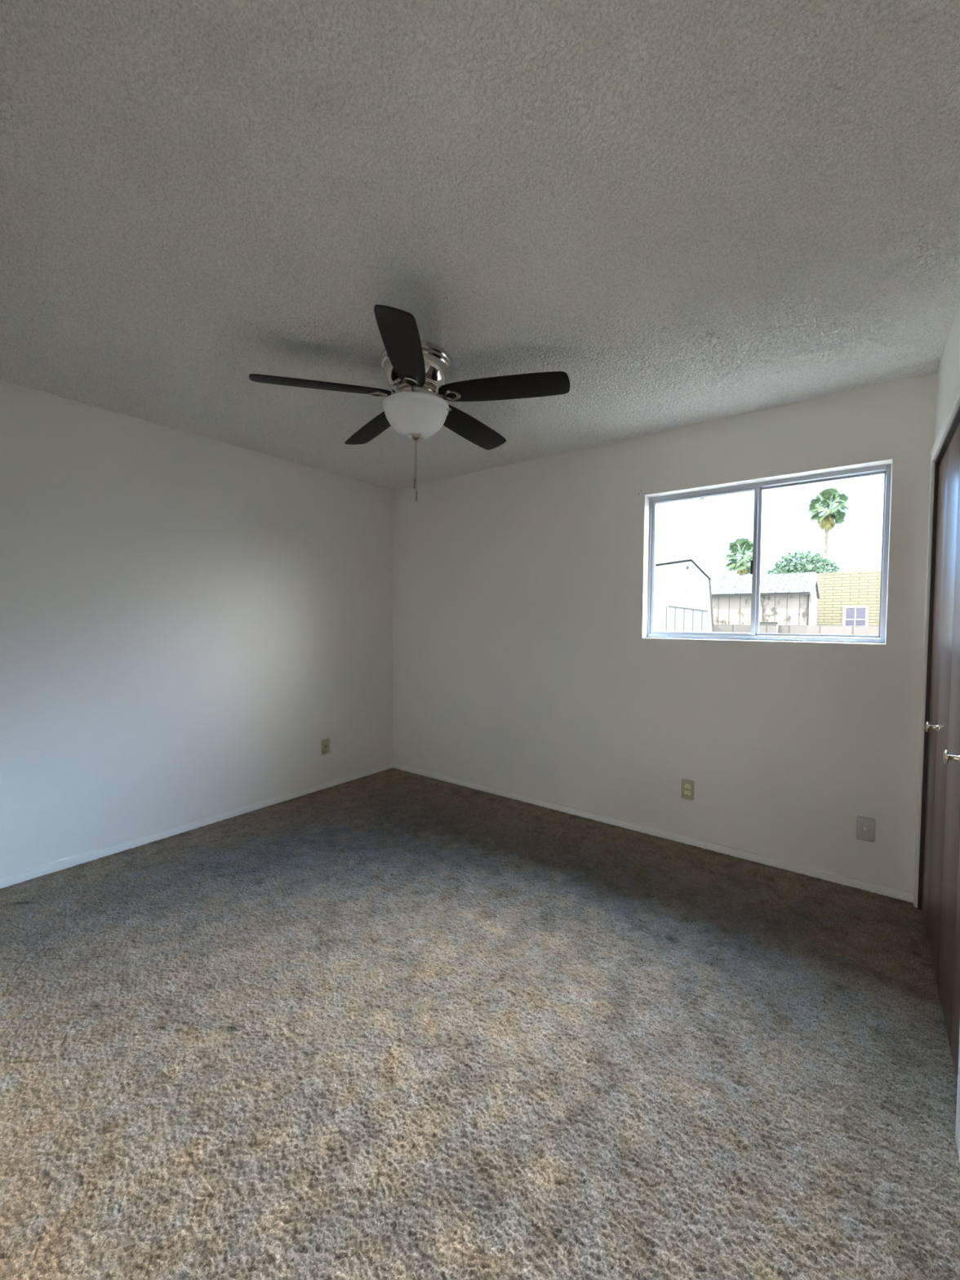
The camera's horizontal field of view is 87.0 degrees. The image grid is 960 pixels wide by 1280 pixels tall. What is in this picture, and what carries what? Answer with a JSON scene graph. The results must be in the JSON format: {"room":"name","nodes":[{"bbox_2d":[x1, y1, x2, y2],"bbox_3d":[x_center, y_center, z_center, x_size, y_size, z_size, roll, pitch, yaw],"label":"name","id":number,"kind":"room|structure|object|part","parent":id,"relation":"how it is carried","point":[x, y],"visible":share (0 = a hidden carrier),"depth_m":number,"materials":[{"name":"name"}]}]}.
{"room":"empty bedroom","nodes":[
{"label":"empty bedroom","id":0,"kind":"room"},
{"bbox_2d":[0,378,392,879],"bbox_3d":[-1.802,-0.032,3.229,0.150,2.510,3.520,2,3,37],"label":"wall","id":1,"kind":"structure","parent":0,"point":[187,619],"depth_m":3.02,"materials":[{"name":"white paint"}]},
{"bbox_2d":[0,762,393,888],"bbox_3d":[-1.745,1.160,3.226,0.012,0.050,3.220,2,3,37],"label":"baseboard","id":2,"kind":"structure","parent":1,"relation":"attached to","point":[63,864],"depth_m":3.04,"materials":[{"name":"white paint"}]},
{"bbox_2d":[321,737,329,754],"bbox_3d":[-1.198,0.828,3.936,0.010,0.114,0.070,2,3,37],"label":"wall jack","id":3,"kind":"object","parent":1,"relation":"attached to","point":[325,743],"visible":1,"depth_m":3.93,"materials":[{"name":"beige plastic"}]},
{"bbox_2d":[0,768,959,1279],"bbox_3d":[-0.315,1.229,2.145,3.600,0.016,3.220,2,3,37],"label":"floor","id":4,"kind":"structure","parent":0,"point":[392,1024],"depth_m":1.50,"materials":[{"name":"carpet"}]},
{"bbox_2d":[0,0,959,490],"bbox_3d":[-0.322,-1.215,2.068,3.545,0.010,3.220,2,3,37],"label":"ceiling","id":5,"kind":"structure","parent":0,"point":[688,212],"depth_m":1.38,"materials":[{"name":"white paint"}]},
{"bbox_2d":[248,304,569,501],"bbox_3d":[-0.256,-0.917,2.243,1.275,0.615,1.234,2,3,37],"label":"ceiling fan","id":6,"kind":"object","parent":5,"relation":"hanging from","point":[416,371],"visible":1,"depth_m":2.09,"materials":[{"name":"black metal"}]},
{"bbox_3d":[-0.642,-1.041,2.071,0.555,0.006,0.141,-3,16,-19],"label":"blade","id":7,"kind":"part","parent":6,"relation":"part of","materials":[{"name":"black wood"}]},
{"bbox_3d":[-0.511,-1.057,2.505,0.141,0.006,0.556,-17,10,-36],"label":"blade","id":8,"kind":"part","parent":6,"relation":"part of","materials":[{"name":"black wood"}]},
{"bbox_3d":[-0.270,-1.029,1.813,0.141,0.006,0.556,13,4,-2],"label":"blade","id":9,"kind":"part","parent":6,"relation":"part of","materials":[{"name":"black wood"}]},
{"bbox_3d":[-0.283,-0.786,2.208,0.006,0.152,0.003,0,2,0],"label":"pull chain","id":10,"kind":"part","parent":6,"relation":"part of","materials":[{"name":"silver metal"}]},
{"bbox_3d":[-0.279,-0.953,2.201,0.288,0.128,0.288,2,3,37],"label":"lamp shade","id":11,"kind":"part","parent":6,"relation":"part of","materials":[{"name":"white glass"}]},
{"bbox_3d":[-0.058,-1.055,2.514,0.141,0.006,0.556,-14,-9,34],"label":"blade","id":12,"kind":"part","parent":6,"relation":"part of","materials":[{"name":"black wood"}]},
{"bbox_3d":[0.091,-1.038,2.087,0.556,0.006,0.141,3,-10,17],"label":"blade","id":13,"kind":"part","parent":6,"relation":"part of","materials":[{"name":"black wood"}]},
{"bbox_2d":[392,371,937,893],"bbox_3d":[0.987,-0.016,3.231,4.295,2.510,0.150,2,3,37],"label":"wall","id":14,"kind":"structure","parent":0,"point":[525,661],"depth_m":3.10,"materials":[{"name":"white paint"}]},
{"bbox_2d":[392,762,913,902],"bbox_3d":[0.632,1.165,3.438,3.521,0.050,0.012,2,3,37],"label":"baseboard","id":15,"kind":"structure","parent":14,"relation":"attached to","point":[873,887],"depth_m":2.96,"materials":[{"name":"white paint"}]},
{"bbox_2d":[681,778,693,799],"bbox_3d":[1.224,0.881,2.982,0.070,0.114,0.008,2,3,37],"label":"electrical outlet","id":16,"kind":"object","parent":14,"relation":"attached to","point":[687,786],"visible":1,"depth_m":2.98,"materials":[{"name":"beige plastic"}]},
{"bbox_2d":[684,790,690,795],"bbox_3d":[1.223,0.900,2.982,0.034,0.025,0.004,2,3,37],"label":"socket","id":17,"kind":"object","parent":16,"relation":"attached to","point":[686,792],"depth_m":2.98,"materials":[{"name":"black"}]},
{"bbox_2d":[684,783,690,788],"bbox_3d":[1.223,0.861,2.980,0.034,0.025,0.004,2,3,37],"label":"socket","id":18,"kind":"object","parent":16,"relation":"attached to","point":[686,785],"depth_m":2.98,"materials":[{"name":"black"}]},
{"bbox_2d":[647,463,891,643],"bbox_3d":[1.543,-0.436,2.847,1.174,0.873,0.057,2,3,37],"label":"window","id":19,"kind":"structure","parent":14,"relation":"in","point":[755,564],"depth_m":2.82,"materials":[{"name":"silver metal"}]},
{"bbox_3d":[1.315,-0.444,3.004,0.584,0.827,0.018,2,3,37],"label":"sliding sash","id":20,"kind":"part","parent":19,"relation":"part of","materials":[{"name":"silver metal"}]},
{"bbox_2d":[856,815,875,842],"bbox_3d":[1.885,0.926,2.474,0.072,0.116,0.023,2,3,37],"label":"cable wall plate","id":21,"kind":"object","parent":14,"relation":"attached to","point":[865,826],"visible":1,"depth_m":2.48,"materials":[{"name":"grey plastic"}]},
{"bbox_2d":[917,295,959,896],"bbox_3d":[1.078,0.072,0.956,0.100,2.510,3.370,2,3,37],"label":"wall","id":22,"kind":"structure","parent":0,"point":[948,371],"depth_m":1.95,"materials":[{"name":"white paint"}]},
{"bbox_2d":[913,449,935,907],"bbox_3d":[2.032,0.192,2.316,0.012,2.097,0.056,2,3,37],"label":"trim","id":23,"kind":"structure","parent":22,"relation":"attached to","point":[932,463],"depth_m":2.30,"materials":[{"name":"white paint"}]},
{"bbox_2d":[917,405,959,910],"bbox_3d":[1.665,0.240,1.740,0.100,2.040,1.308,2,3,37],"label":"trim","id":24,"kind":"structure","parent":22,"relation":"attached to","point":[956,420],"depth_m":2.27,"materials":[{"name":"brown wood"}]},
{"bbox_2d":[921,424,959,986],"bbox_3d":[1.823,0.235,2.019,0.070,1.986,0.632,2,3,37],"label":"door","id":25,"kind":"structure","parent":22,"relation":"in","point":[937,726],"depth_m":1.97,"materials":[{"name":"brown wood"}]},
{"bbox_3d":[1.773,0.342,1.983,0.040,0.043,0.043,2,3,37],"label":"knob","id":26,"kind":"part","parent":25,"relation":"part of","materials":[{"name":"silver metal"}]},
{"bbox_3d":[1.937,0.232,2.137,0.030,1.986,0.306,2,3,37],"label":"panel","id":27,"kind":"part","parent":25,"relation":"part of","materials":[{"name":"brown wood"}]},
{"bbox_2d":[931,379,959,461],"bbox_3d":[1.626,-0.809,1.733,0.012,0.057,1.308,2,3,37],"label":"trim","id":28,"kind":"structure","parent":22,"relation":"attached to","point":[954,404],"depth_m":1.86,"materials":[{"name":"white paint"}]},
{"bbox_2d":[937,464,959,1081],"bbox_3d":[1.438,0.253,1.512,0.070,1.986,0.634,2,3,37],"label":"door","id":29,"kind":"structure","parent":22,"relation":"in","point":[948,978],"depth_m":1.63,"materials":[{"name":"brown wood"}]},
{"bbox_3d":[1.432,0.357,1.533,0.040,0.043,0.043,2,3,37],"label":"knob","id":30,"kind":"part","parent":29,"relation":"part of","materials":[{"name":"silver metal"}]},
{"bbox_3d":[1.356,0.258,1.370,0.030,1.986,0.309,2,3,37],"label":"panel","id":31,"kind":"part","parent":29,"relation":"part of","materials":[{"name":"brown wood"}]},
{"bbox_2d":[940,422,959,462],"bbox_3d":[1.653,-0.758,1.715,0.024,0.018,1.280,2,3,37],"label":"trim","id":32,"kind":"structure","parent":22,"relation":"attached to","point":[959,422],"depth_m":1.97,"materials":[{"name":"brown wood"}]},
{"bbox_2d":[955,1031,959,1154],"bbox_3d":[1.208,0.229,1.228,0.012,2.097,0.057,2,3,37],"label":"trim","id":33,"kind":"structure","parent":22,"relation":"attached to","point":[957,1108],"depth_m":1.27,"materials":[{"name":"white paint"}]},
{"bbox_2d":[958,1139,959,1162],"bbox_3d":[0.642,1.277,0.528,0.012,0.050,1.797,2,3,37],"label":"baseboard","id":34,"kind":"structure","parent":22,"relation":"attached to","point":[959,1140],"depth_m":1.24,"materials":[{"name":"white paint"}]},
{"label":"outside","id":35,"kind":"structure","parent":0,"visible":0},
{"bbox_3d":[30.417,0.499,37.429,130.000,0.300,89.850,2,3,37],"label":"ground","id":36,"kind":"structure","parent":35,"visible":0},
{"bbox_2d":[653,558,714,632],"bbox_3d":[2.651,0.007,8.896,2.622,2.550,2.010,1,2,22],"label":"garden shed","id":37,"kind":"object","parent":36,"relation":"on","point":[682,589],"visible":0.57,"depth_m":7.67,"materials":[{"name":"white paint"}]},
{"bbox_3d":[3.073,0.352,7.699,0.669,1.756,0.030,1,2,22],"label":"door","id":38,"kind":"part","parent":37,"relation":"part of","materials":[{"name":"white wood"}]},
{"bbox_3d":[3.453,0.217,7.555,0.118,2.242,0.042,1,2,22],"label":"corner trim","id":39,"kind":"part","parent":37,"relation":"part of","materials":[{"name":"white wood"}]},
{"bbox_2d":[720,537,764,575],"bbox_3d":[15.413,-2.758,29.853,2.303,6.617,2.171,2,3,37],"label":"palm tree","id":40,"kind":"object","parent":36,"relation":"on","point":[741,545],"visible":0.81,"depth_m":29.55,"materials":[{"name":"green plant"}]},
{"bbox_2d":[710,572,819,625],"bbox_3d":[6.353,-0.236,12.860,3.625,2.775,3.015,2,3,37],"label":"shed","id":41,"kind":"object","parent":36,"relation":"on","point":[788,598],"visible":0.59,"depth_m":11.46,"materials":[{"name":"grey wood"}]},
{"bbox_2d":[759,622,779,633],"bbox_3d":[5.207,0.479,9.194,0.340,1.612,0.276,2,3,37],"label":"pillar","id":42,"kind":"structure","parent":36,"relation":"on","point":[764,627],"depth_m":9.05,"materials":[{"name":"white concrete"}]},
{"bbox_2d":[713,624,879,635],"bbox_3d":[4.507,0.472,10.025,18.000,1.556,0.200,2,3,37],"label":"wall","id":43,"kind":"structure","parent":36,"relation":"on","point":[791,629],"depth_m":8.87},
{"bbox_2d":[764,550,839,574],"bbox_3d":[14.411,-1.627,22.959,3.132,4.882,2.351,2,3,40],"label":"leafy tree","id":44,"kind":"object","parent":36,"relation":"on","point":[816,563],"visible":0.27,"depth_m":22.21,"materials":[{"name":"green plant"}]},
{"bbox_2d":[807,487,850,559],"bbox_3d":[22.083,-4.602,32.230,2.329,10.199,2.385,2,3,37],"label":"palm tree","id":45,"kind":"object","parent":36,"relation":"on","point":[826,522],"visible":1,"depth_m":31.85,"materials":[{"name":"green plant"}]},
{"bbox_3d":[22.105,-8.446,32.082,2.329,2.506,2.385,2,3,37],"label":"crown","id":46,"kind":"part","parent":45,"relation":"part of","materials":[{"name":"green plant"}]},
{"bbox_2d":[816,570,880,626],"bbox_3d":[12.562,-0.277,13.159,6.238,2.905,4.040,2,3,37],"label":"brick house","id":47,"kind":"structure","parent":36,"relation":"on","point":[846,598],"depth_m":12.98,"materials":[{"name":"yellow brick"}]},
{"bbox_3d":[9.580,-0.516,12.914,0.420,0.627,0.013,2,3,37],"label":"pane","id":48,"kind":"part","parent":47,"relation":"part of","materials":[{"name":"blue"}]}
]}

